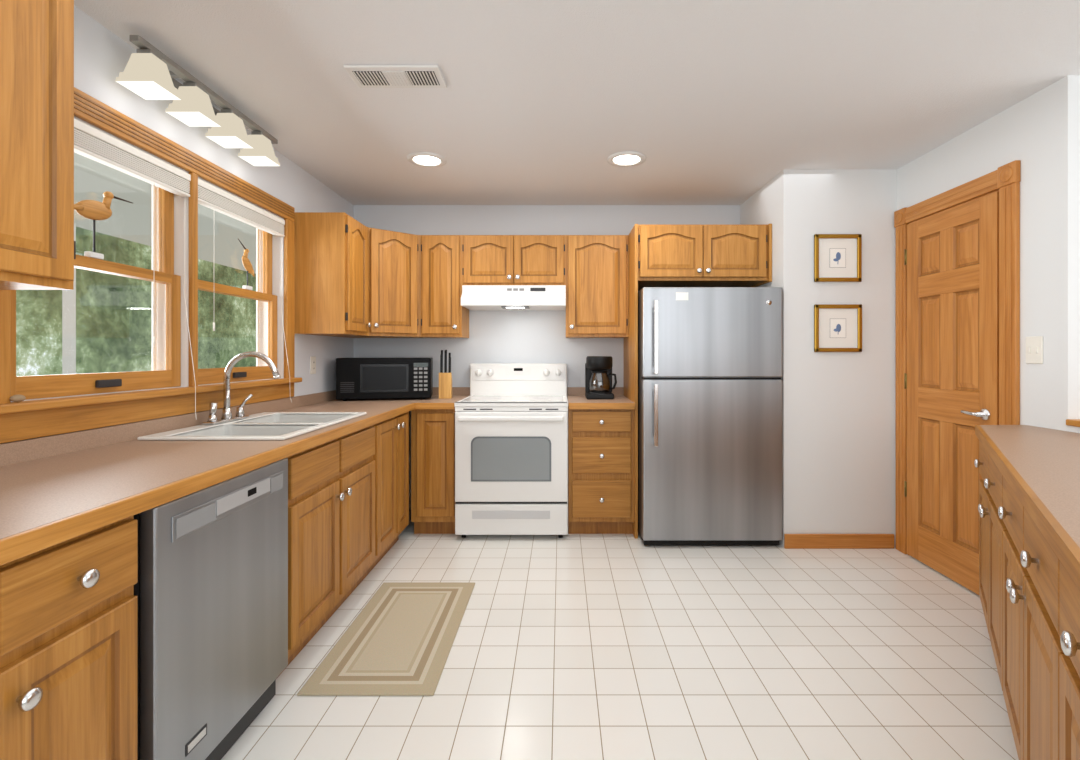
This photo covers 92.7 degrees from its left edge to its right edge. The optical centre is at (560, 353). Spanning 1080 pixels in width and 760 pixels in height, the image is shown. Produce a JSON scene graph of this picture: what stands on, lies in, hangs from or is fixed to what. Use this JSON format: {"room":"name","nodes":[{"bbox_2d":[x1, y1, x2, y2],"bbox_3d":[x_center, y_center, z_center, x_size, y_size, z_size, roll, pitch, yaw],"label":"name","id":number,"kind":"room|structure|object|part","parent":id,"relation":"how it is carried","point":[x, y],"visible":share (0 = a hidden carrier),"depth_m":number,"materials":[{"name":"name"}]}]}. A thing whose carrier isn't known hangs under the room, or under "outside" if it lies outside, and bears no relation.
{"room":"kitchen","nodes":[
{"label":"kitchen","id":0,"kind":"room"},
{"bbox_2d":[9,395,25,401],"bbox_3d":[-1.630,0.133,1.545,0.027,0.022,0.039,0,0,0],"label":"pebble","id":1,"kind":"object","parent":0,"point":[15,398],"depth_m":1.54,"materials":[{"name":"beige stone"}]},
{"bbox_2d":[11,5,352,401],"bbox_3d":[-1.735,0.030,1.260,0.150,2.440,5.720,0,0,0],"label":"wall","id":2,"kind":"structure","parent":0,"point":[100,55],"depth_m":2.50,"materials":[{"name":"white paint"}]},
{"bbox_2d":[0,0,75,289],"bbox_3d":[-1.468,-0.677,1.002,0.378,1.005,0.805,0,0,0],"label":"upper cabinet","id":3,"kind":"object","parent":2,"relation":"attached to","point":[38,245],"visible":1,"depth_m":1.29,"materials":[{"name":"brown wood"}]},
{"bbox_2d":[0,87,301,443],"bbox_3d":[-1.704,-0.319,2.308,0.208,1.163,1.765,0,0,0],"label":"window","id":4,"kind":"structure","parent":2,"relation":"in","point":[23,420],"depth_m":2.29,"materials":[{"name":"brown wood"}]},
{"bbox_2d":[11,184,180,399],"bbox_3d":[-1.741,-0.327,1.918,0.130,0.942,0.747,0,0,0],"label":"sash","id":5,"kind":"object","parent":4,"relation":"attached to","point":[36,386],"depth_m":2.13,"materials":[{"name":"brown wood"}]},
{"bbox_2d":[74,191,132,259],"bbox_3d":[-1.704,-0.480,1.914,0.031,0.263,0.271,0,0,0],"label":"bird","id":6,"kind":"object","parent":5,"relation":"on","point":[94,210],"depth_m":1.88},
{"bbox_2d":[74,119,196,419],"bbox_3d":[-1.623,-0.258,1.917,0.129,1.078,0.743,0,0,0],"label":"window blind","id":7,"kind":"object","parent":4,"relation":"attached to","point":[91,143],"depth_m":1.97,"materials":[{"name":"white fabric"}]},
{"bbox_2d":[198,228,276,384],"bbox_3d":[-1.741,-0.327,2.699,0.130,0.942,0.744,0,0,0],"label":"sash","id":8,"kind":"object","parent":4,"relation":"attached to","point":[207,375],"depth_m":2.98,"materials":[{"name":"brown wood"}]},
{"bbox_2d":[238,239,254,289],"bbox_3d":[-1.704,-0.479,2.789,0.025,0.261,0.147,0,0,0],"label":"bird","id":9,"kind":"object","parent":8,"relation":"on","point":[246,262],"depth_m":2.78},
{"bbox_2d":[198,179,291,401],"bbox_3d":[-1.623,-0.258,2.699,0.129,1.078,0.740,0,0,0],"label":"window blind","id":10,"kind":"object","parent":4,"relation":"attached to","point":[210,196],"depth_m":2.65,"materials":[{"name":"white fabric"}]},
{"bbox_2d":[115,35,279,165],"bbox_3d":[-1.566,-1.078,2.317,0.186,0.184,0.915,0,0,0],"label":"vanity light","id":11,"kind":"object","parent":2,"relation":"attached to","point":[146,73],"visible":1,"depth_m":2.13,"materials":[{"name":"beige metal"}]},
{"bbox_2d":[310,357,315,373],"bbox_3d":[-1.655,0.075,3.440,0.009,0.116,0.072,0,0,0],"label":"wall outlet plate","id":12,"kind":"object","parent":2,"relation":"attached to","point":[312,359],"visible":1,"depth_m":3.43,"materials":[{"name":"white plastic"}]},
{"bbox_2d":[353,205,739,509],"bbox_3d":[-0.113,0.030,4.195,3.395,2.440,0.150,0,0,0],"label":"wall","id":13,"kind":"structure","parent":0,"point":[495,336],"depth_m":4.12,"materials":[{"name":"white paint"}]},
{"bbox_2d":[294,212,627,337],"bbox_3d":[-0.579,-0.503,3.659,2.156,0.753,0.917,0,0,0],"label":"upper cabinet","id":14,"kind":"object","parent":13,"relation":"attached to","point":[353,279],"visible":1,"depth_m":3.79,"materials":[{"name":"brown wood"}]},
{"bbox_2d":[461,285,565,309],"bbox_3d":[-0.343,-0.417,3.904,0.753,0.166,0.427,0,0,0],"label":"range hood","id":15,"kind":"object","parent":13,"relation":"attached to","point":[474,297],"visible":1,"depth_m":3.73,"materials":[{"name":"white metal"}]},
{"bbox_2d":[638,224,771,290],"bbox_3d":[0.977,-0.689,3.793,0.911,0.393,0.648,0,0,0],"label":"upper cabinet","id":16,"kind":"object","parent":13,"relation":"attached to","point":[668,255],"visible":1,"depth_m":3.50,"materials":[{"name":"brown wood"}]},
{"bbox_2d":[74,0,1079,204],"bbox_3d":[1.270,-1.240,1.260,6.160,0.100,6.020,0,0,0],"label":"ceiling","id":17,"kind":"structure","parent":0,"point":[719,98],"depth_m":2.27,"materials":[{"name":"white paint"}]},
{"bbox_2d":[343,65,446,87],"bbox_3d":[-0.700,-1.181,2.200,0.390,0.016,0.170,0,0,0],"label":"ceiling vent grille","id":18,"kind":"object","parent":17,"relation":"attached to","point":[365,76],"depth_m":2.18,"materials":[{"name":"white metal"}]},
{"bbox_2d":[407,152,446,166],"bbox_3d":[-0.820,-1.185,3.150,0.236,0.010,0.236,0,0,0],"label":"recessed light","id":19,"kind":"object","parent":17,"relation":"in","point":[423,159],"visible":1,"depth_m":3.14,"materials":[{"name":"white glass"}]},
{"bbox_2d":[607,151,645,166],"bbox_3d":[0.400,-1.185,3.140,0.236,0.010,0.236,0,0,0],"label":"recessed light","id":20,"kind":"object","parent":17,"relation":"in","point":[627,158],"visible":1,"depth_m":3.13,"materials":[{"name":"white glass"}]},
{"bbox_2d":[221,510,1018,759],"bbox_3d":[1.270,1.300,1.260,6.160,0.100,6.020,0,0,0],"label":"floor","id":21,"kind":"structure","parent":0,"point":[572,646],"depth_m":2.06,"materials":[{"name":"tile"}]},
{"bbox_2d":[0,412,408,759],"bbox_3d":[-1.315,0.810,1.885,0.683,0.879,3.170,0,0,0],"label":"base cabinet","id":22,"kind":"object","parent":21,"relation":"on","point":[68,609],"visible":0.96,"depth_m":1.17,"materials":[{"name":"brown wood"}]},
{"bbox_2d":[0,387,634,565],"bbox_3d":[-0.579,0.319,2.208,2.156,0.108,3.817,0,0,0],"label":"countertop","id":23,"kind":"structure","parent":22,"relation":"on","point":[55,489],"depth_m":1.57,"materials":[{"name":"laminate"}]},
{"bbox_2d":[202,351,280,424],"bbox_3d":[-1.459,0.151,2.420,0.282,0.328,0.260,0,0,0],"label":"faucet","id":24,"kind":"object","parent":23,"relation":"on","point":[227,416],"visible":1,"depth_m":2.41,"materials":[{"name":"silver metal"}]},
{"bbox_2d":[137,412,366,439],"bbox_3d":[-1.335,0.408,2.380,0.560,0.184,0.840,0,0,0],"label":"sink","id":25,"kind":"object","parent":23,"relation":"in","point":[265,425],"visible":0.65,"depth_m":2.36,"materials":[{"name":"white ceramic"}]},
{"bbox_2d":[336,358,432,400],"bbox_3d":[-1.288,0.179,3.823,0.640,0.302,0.382,0,0,-12],"label":"microwave","id":26,"kind":"object","parent":23,"relation":"on","point":[356,378],"visible":1,"depth_m":3.64,"materials":[{"name":"black plastic"}]},
{"bbox_2d":[439,350,451,398],"bbox_3d":[-0.865,0.148,3.860,0.090,0.361,0.120,0,0,-8],"label":"knife block","id":27,"kind":"object","parent":23,"relation":"on","point":[445,379],"visible":1,"depth_m":3.81,"materials":[{"name":"brown wood"}]},
{"bbox_2d":[585,356,616,398],"bbox_3d":[0.300,0.173,3.840,0.231,0.312,0.220,0,0,0],"label":"coffee maker","id":28,"kind":"object","parent":23,"relation":"on","point":[598,369],"visible":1,"depth_m":3.76,"materials":[{"name":"black plastic"}]},
{"bbox_2d":[134,458,287,759],"bbox_3d":[-1.293,0.806,1.570,0.614,0.863,0.616,0,0,0],"label":"dishwasher","id":29,"kind":"object","parent":21,"relation":"on","point":[211,588],"visible":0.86,"depth_m":1.46,"materials":[{"name":"grey metal"}]},
{"bbox_2d":[297,582,474,695],"bbox_3d":[-0.715,1.245,2.340,0.500,0.008,0.920,0,0,0],"label":"kitchen rug","id":30,"kind":"object","parent":21,"relation":"on","point":[400,643],"visible":1,"depth_m":2.20,"materials":[{"name":"beige fabric"}]},
{"bbox_2d":[454,363,567,537],"bbox_3d":[-0.333,0.662,3.745,0.764,1.175,0.710,0,0,0],"label":"range","id":31,"kind":"object","parent":21,"relation":"on","point":[511,430],"visible":1,"depth_m":3.44,"materials":[{"name":"white metal"}]},
{"bbox_2d":[411,224,637,538],"bbox_3d":[-0.251,0.185,3.788,1.541,2.130,0.658,0,0,0],"label":"base cabinet","id":32,"kind":"object","parent":21,"relation":"on","point":[602,443],"visible":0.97,"depth_m":3.49,"materials":[{"name":"brown wood"}]},
{"bbox_2d":[638,287,782,544],"bbox_3d":[0.976,0.410,3.667,0.898,1.680,0.827,0,0,0],"label":"fridge","id":33,"kind":"object","parent":21,"relation":"on","point":[710,359],"visible":0.98,"depth_m":3.31,"materials":[{"name":"grey metal"}]},
{"bbox_2d":[974,441,1079,759],"bbox_3d":[1.386,0.810,1.405,1.553,0.879,1.987,0,0,0],"label":"base cabinet","id":34,"kind":"object","parent":21,"relation":"on","point":[1030,602],"visible":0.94,"depth_m":1.27,"materials":[{"name":"brown wood"}]},
{"bbox_2d":[975,425,1079,589],"bbox_3d":[1.366,0.351,1.425,1.591,0.043,1.951,0,0,0],"label":"countertop","id":35,"kind":"structure","parent":34,"relation":"on","point":[1041,465],"depth_m":1.42,"materials":[{"name":"laminate"}]},
{"bbox_2d":[740,169,896,547],"bbox_3d":[2.893,0.030,3.709,2.915,2.440,0.822,0,0,0],"label":"wall","id":36,"kind":"structure","parent":0,"point":[839,408],"depth_m":3.32,"materials":[{"name":"white paint"}]},
{"bbox_3d":[1.780,-0.166,3.308,0.303,0.305,0.020,0,0,0],"label":"picture frame","id":37,"kind":"part","parent":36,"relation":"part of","materials":[{"name":"gold metal"}]},
{"bbox_3d":[1.778,-0.617,3.308,0.300,0.305,0.020,0,0,0],"label":"picture frame","id":38,"kind":"part","parent":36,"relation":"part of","materials":[{"name":"gold metal"}]},
{"bbox_2d":[784,534,893,548],"bbox_3d":[1.801,1.204,2.761,0.728,0.092,1.118,0,0,0],"label":"baseboard","id":39,"kind":"structure","parent":36,"relation":"attached to","point":[791,541],"depth_m":3.30,"materials":[{"name":"brown wood"}]},
{"bbox_2d":[897,75,1079,583],"bbox_3d":[2.240,0.030,0.860,0.150,2.440,4.920,0,0,0],"label":"wall","id":40,"kind":"structure","parent":0,"point":[1041,131],"depth_m":2.32,"materials":[{"name":"white paint"}]},
{"bbox_2d":[904,192,998,594],"bbox_3d":[2.127,0.219,2.869,0.073,2.038,0.671,0,0,0],"label":"door","id":41,"kind":"structure","parent":40,"relation":"in","point":[951,256],"depth_m":2.84,"materials":[{"name":"brown wood"}]},
{"bbox_2d":[894,160,1020,553],"bbox_3d":[2.147,0.169,2.865,0.034,2.163,0.883,0,0,0],"label":"door frame","id":42,"kind":"structure","parent":40,"relation":"attached to","point":[1005,180],"depth_m":2.52,"materials":[{"name":"brown wood"}]},
{"bbox_2d":[1026,336,1042,363],"bbox_3d":[2.158,-0.018,2.352,0.012,0.124,0.084,0,0,0],"label":"switch plate","id":43,"kind":"object","parent":40,"relation":"attached to","point":[1034,345],"visible":1,"depth_m":2.35,"materials":[{"name":"white plastic"}]},
{"bbox_2d":[1066,419,1079,426],"bbox_3d":[2.240,0.291,0.299,0.174,0.026,3.799,0,0,0],"label":"trim","id":44,"kind":"structure","parent":40,"relation":"on","point":[1070,422],"depth_m":2.17,"materials":[{"name":"brown wood"}]},
{"label":"outside","id":45,"kind":"structure","parent":0,"visible":0},
{"bbox_2d":[16,227,255,375],"bbox_3d":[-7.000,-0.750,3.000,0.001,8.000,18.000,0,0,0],"label":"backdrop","id":46,"kind":"structure","parent":45,"point":[113,312],"depth_m":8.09,"materials":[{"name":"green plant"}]},
{"bbox_3d":[-3.905,1.320,3.125,4.190,0.100,9.750,0,0,0],"label":"floor","id":47,"kind":"structure","parent":0,"visible":0},
{"bbox_2d":[62,153,255,373],"bbox_3d":[-3.065,-0.020,3.200,2.470,2.580,9.600,0,0,0],"label":"porch roof","id":48,"kind":"structure","parent":47,"relation":"on","point":[219,234],"depth_m":4.47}
]}

